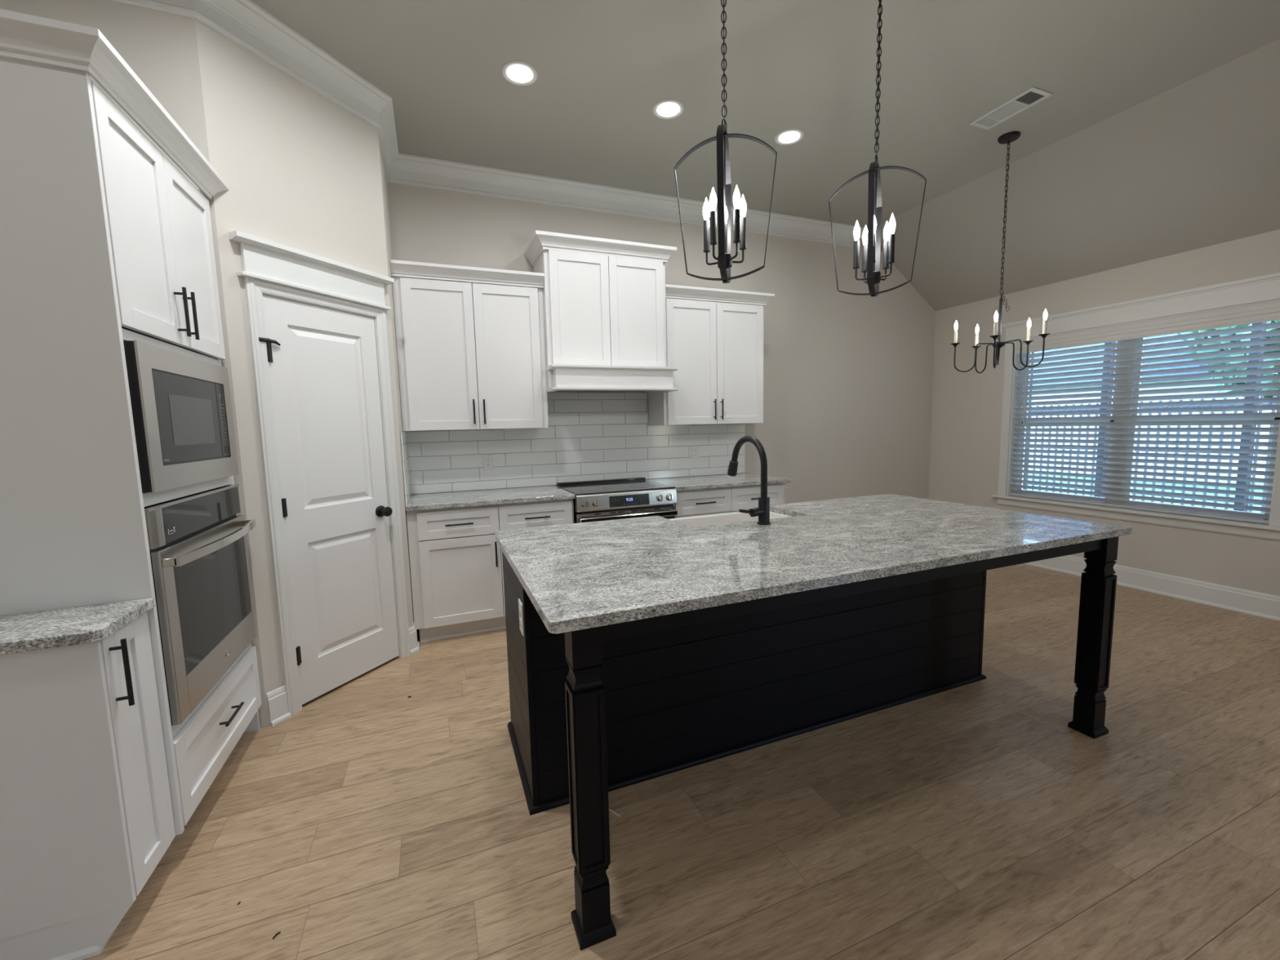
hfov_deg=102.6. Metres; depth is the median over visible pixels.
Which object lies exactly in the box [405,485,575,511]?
countertop
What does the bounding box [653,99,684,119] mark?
recessed light
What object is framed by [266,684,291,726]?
baseboard
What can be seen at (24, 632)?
countertop
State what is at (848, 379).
wall
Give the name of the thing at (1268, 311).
blind
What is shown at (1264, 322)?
patio post
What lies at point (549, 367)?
mantel shelf
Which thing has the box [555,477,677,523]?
electric range
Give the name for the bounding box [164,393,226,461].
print
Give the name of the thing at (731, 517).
sink
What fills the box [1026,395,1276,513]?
metal fence
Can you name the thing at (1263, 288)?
window
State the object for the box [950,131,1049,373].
chandelier
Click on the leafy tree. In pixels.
(1276, 321)
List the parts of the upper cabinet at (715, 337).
door, handle, crown, handle, door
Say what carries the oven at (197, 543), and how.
in the tall cabinet at (104, 242)
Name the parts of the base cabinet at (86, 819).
shoe molding, handle, door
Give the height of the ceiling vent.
0.006 m
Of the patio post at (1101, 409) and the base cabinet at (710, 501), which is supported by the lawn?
the patio post at (1101, 409)
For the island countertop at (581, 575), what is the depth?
1.86 m
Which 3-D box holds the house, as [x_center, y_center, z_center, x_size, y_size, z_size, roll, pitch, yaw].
[16.233,-3.244,17.301,8.000,5.550,8.800,-4,6,-22]
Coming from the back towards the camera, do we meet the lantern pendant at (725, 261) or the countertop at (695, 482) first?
the countertop at (695, 482)
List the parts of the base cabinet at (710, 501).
drawer, door, handle, drawer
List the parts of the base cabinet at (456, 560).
drawer, handle, door, handle, door, drawer, handle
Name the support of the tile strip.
attached to the wall at (300, 171)
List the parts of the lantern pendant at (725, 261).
bulb, arm, bulb, arm, power cord, chain, rod, bulb, arm, bulb, arm, bulb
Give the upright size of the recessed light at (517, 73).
0.007 m
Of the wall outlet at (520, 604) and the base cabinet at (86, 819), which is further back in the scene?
the wall outlet at (520, 604)
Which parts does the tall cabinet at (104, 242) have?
crown, door, handle, door, handle, drawer, handle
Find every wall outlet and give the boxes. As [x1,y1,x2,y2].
[482,453,493,469]
[518,598,524,635]
[691,445,698,458]
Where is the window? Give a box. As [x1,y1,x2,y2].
[991,271,1279,540]
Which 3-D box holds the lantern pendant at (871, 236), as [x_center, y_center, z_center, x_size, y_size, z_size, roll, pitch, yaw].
[1.020,-1.474,2.206,0.289,1.326,0.289,-3,6,-16]
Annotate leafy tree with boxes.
[1177,320,1279,398]
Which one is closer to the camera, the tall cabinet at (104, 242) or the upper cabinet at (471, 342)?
the tall cabinet at (104, 242)
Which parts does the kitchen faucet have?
lever, spout, handle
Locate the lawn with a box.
[1027,470,1263,512]
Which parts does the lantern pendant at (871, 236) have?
bulb, arm, bulb, arm, rod, bulb, power cord, chain, arm, arm, bulb, bulb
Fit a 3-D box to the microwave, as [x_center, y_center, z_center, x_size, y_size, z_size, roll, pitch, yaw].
[-1.840,-0.207,1.801,0.458,0.457,0.735,-4,6,-22]
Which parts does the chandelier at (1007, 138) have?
bulb, arm, bulb, arm, bulb, arm, stem, power cord, chain, slack chain, arm, arm, bulb, bulb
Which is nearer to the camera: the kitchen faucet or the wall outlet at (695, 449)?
the kitchen faucet
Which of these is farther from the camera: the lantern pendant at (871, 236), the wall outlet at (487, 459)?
the wall outlet at (487, 459)
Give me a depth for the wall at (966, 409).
4.36 m
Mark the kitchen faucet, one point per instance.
(762, 511)
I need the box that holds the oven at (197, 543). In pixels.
[143,484,257,725]
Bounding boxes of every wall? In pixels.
[0,0,413,727]
[387,182,935,503]
[928,229,1279,595]
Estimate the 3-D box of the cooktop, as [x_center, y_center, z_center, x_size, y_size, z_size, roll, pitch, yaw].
[-0.206,0.052,3.982,0.764,0.012,0.625,-4,6,-22]
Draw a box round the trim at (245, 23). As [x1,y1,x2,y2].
[112,0,864,247]
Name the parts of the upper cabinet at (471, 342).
door, crown, handle, handle, door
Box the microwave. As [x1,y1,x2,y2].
[123,340,238,493]
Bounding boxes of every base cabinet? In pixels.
[0,612,175,959]
[406,498,573,642]
[673,482,785,518]
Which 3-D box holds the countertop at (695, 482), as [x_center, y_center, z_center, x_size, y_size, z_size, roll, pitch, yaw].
[0.636,0.008,4.335,1.052,0.030,0.647,-4,6,-22]
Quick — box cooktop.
[555,480,675,495]
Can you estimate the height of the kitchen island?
0.884 m
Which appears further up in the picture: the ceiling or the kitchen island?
the ceiling
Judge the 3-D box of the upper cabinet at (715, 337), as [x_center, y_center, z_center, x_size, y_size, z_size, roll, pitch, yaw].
[0.602,-1.016,4.363,1.008,1.078,0.401,-4,6,-22]
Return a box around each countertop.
[0,598,154,654]
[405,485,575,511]
[493,493,1131,633]
[645,472,791,490]
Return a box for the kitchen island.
[502,536,1118,950]
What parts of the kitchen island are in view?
panel, leg, molding, panel, panel, leg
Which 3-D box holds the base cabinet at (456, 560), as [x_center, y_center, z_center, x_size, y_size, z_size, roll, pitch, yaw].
[-1.058,0.574,3.701,1.070,0.882,0.664,-4,6,-22]
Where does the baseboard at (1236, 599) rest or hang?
attached to the wall at (966, 409)
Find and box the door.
[228,230,410,715]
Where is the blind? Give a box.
[1009,299,1279,524]
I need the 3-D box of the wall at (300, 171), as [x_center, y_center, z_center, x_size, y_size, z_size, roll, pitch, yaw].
[-1.873,-0.505,2.815,0.597,3.250,1.903,1,6,21]
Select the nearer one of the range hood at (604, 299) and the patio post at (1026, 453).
the range hood at (604, 299)
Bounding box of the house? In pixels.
[1028,332,1276,482]
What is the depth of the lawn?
11.74 m
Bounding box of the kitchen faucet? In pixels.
[727,435,770,524]
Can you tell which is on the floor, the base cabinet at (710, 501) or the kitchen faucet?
the base cabinet at (710, 501)
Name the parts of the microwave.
glass door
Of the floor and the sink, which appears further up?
the sink
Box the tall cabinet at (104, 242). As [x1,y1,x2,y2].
[0,8,262,835]
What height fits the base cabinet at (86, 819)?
0.858 m
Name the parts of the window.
sash, sash, frame, sash, sash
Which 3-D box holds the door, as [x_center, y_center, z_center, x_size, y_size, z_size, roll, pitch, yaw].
[-1.605,-0.003,2.729,0.131,2.256,0.821,1,7,23]
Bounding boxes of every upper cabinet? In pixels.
[390,259,548,431]
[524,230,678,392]
[647,284,774,426]
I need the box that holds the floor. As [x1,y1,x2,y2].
[82,563,1279,959]
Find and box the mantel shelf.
[546,364,678,371]
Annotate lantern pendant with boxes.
[673,0,777,283]
[828,0,926,297]
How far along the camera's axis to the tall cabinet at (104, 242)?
1.46 m
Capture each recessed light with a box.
[502,61,537,85]
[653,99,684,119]
[774,128,804,145]
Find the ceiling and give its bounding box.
[251,0,1279,311]
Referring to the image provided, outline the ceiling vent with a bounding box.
[968,86,1053,129]
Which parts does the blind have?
lift cord, rail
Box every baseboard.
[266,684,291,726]
[408,622,419,654]
[1023,555,1279,621]
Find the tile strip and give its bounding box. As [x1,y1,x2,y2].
[400,431,410,506]
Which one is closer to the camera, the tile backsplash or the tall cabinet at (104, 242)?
the tall cabinet at (104, 242)
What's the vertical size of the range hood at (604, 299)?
1.074 m
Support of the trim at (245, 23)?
attached to the wall at (848, 379)
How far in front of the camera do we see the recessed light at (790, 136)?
3.38 m
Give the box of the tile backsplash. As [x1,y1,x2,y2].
[406,391,745,494]
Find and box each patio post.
[1022,351,1034,489]
[1093,341,1115,497]
[1233,321,1266,511]
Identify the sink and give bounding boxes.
[669,511,791,527]
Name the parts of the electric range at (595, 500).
knob, knob, trim, oven door, control panel, handle, knob, knob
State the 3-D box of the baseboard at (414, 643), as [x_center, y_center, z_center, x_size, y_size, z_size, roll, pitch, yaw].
[-1.422,0.994,3.242,0.054,0.159,0.154,-2,6,-5]
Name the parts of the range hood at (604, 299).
door, crown, trim, door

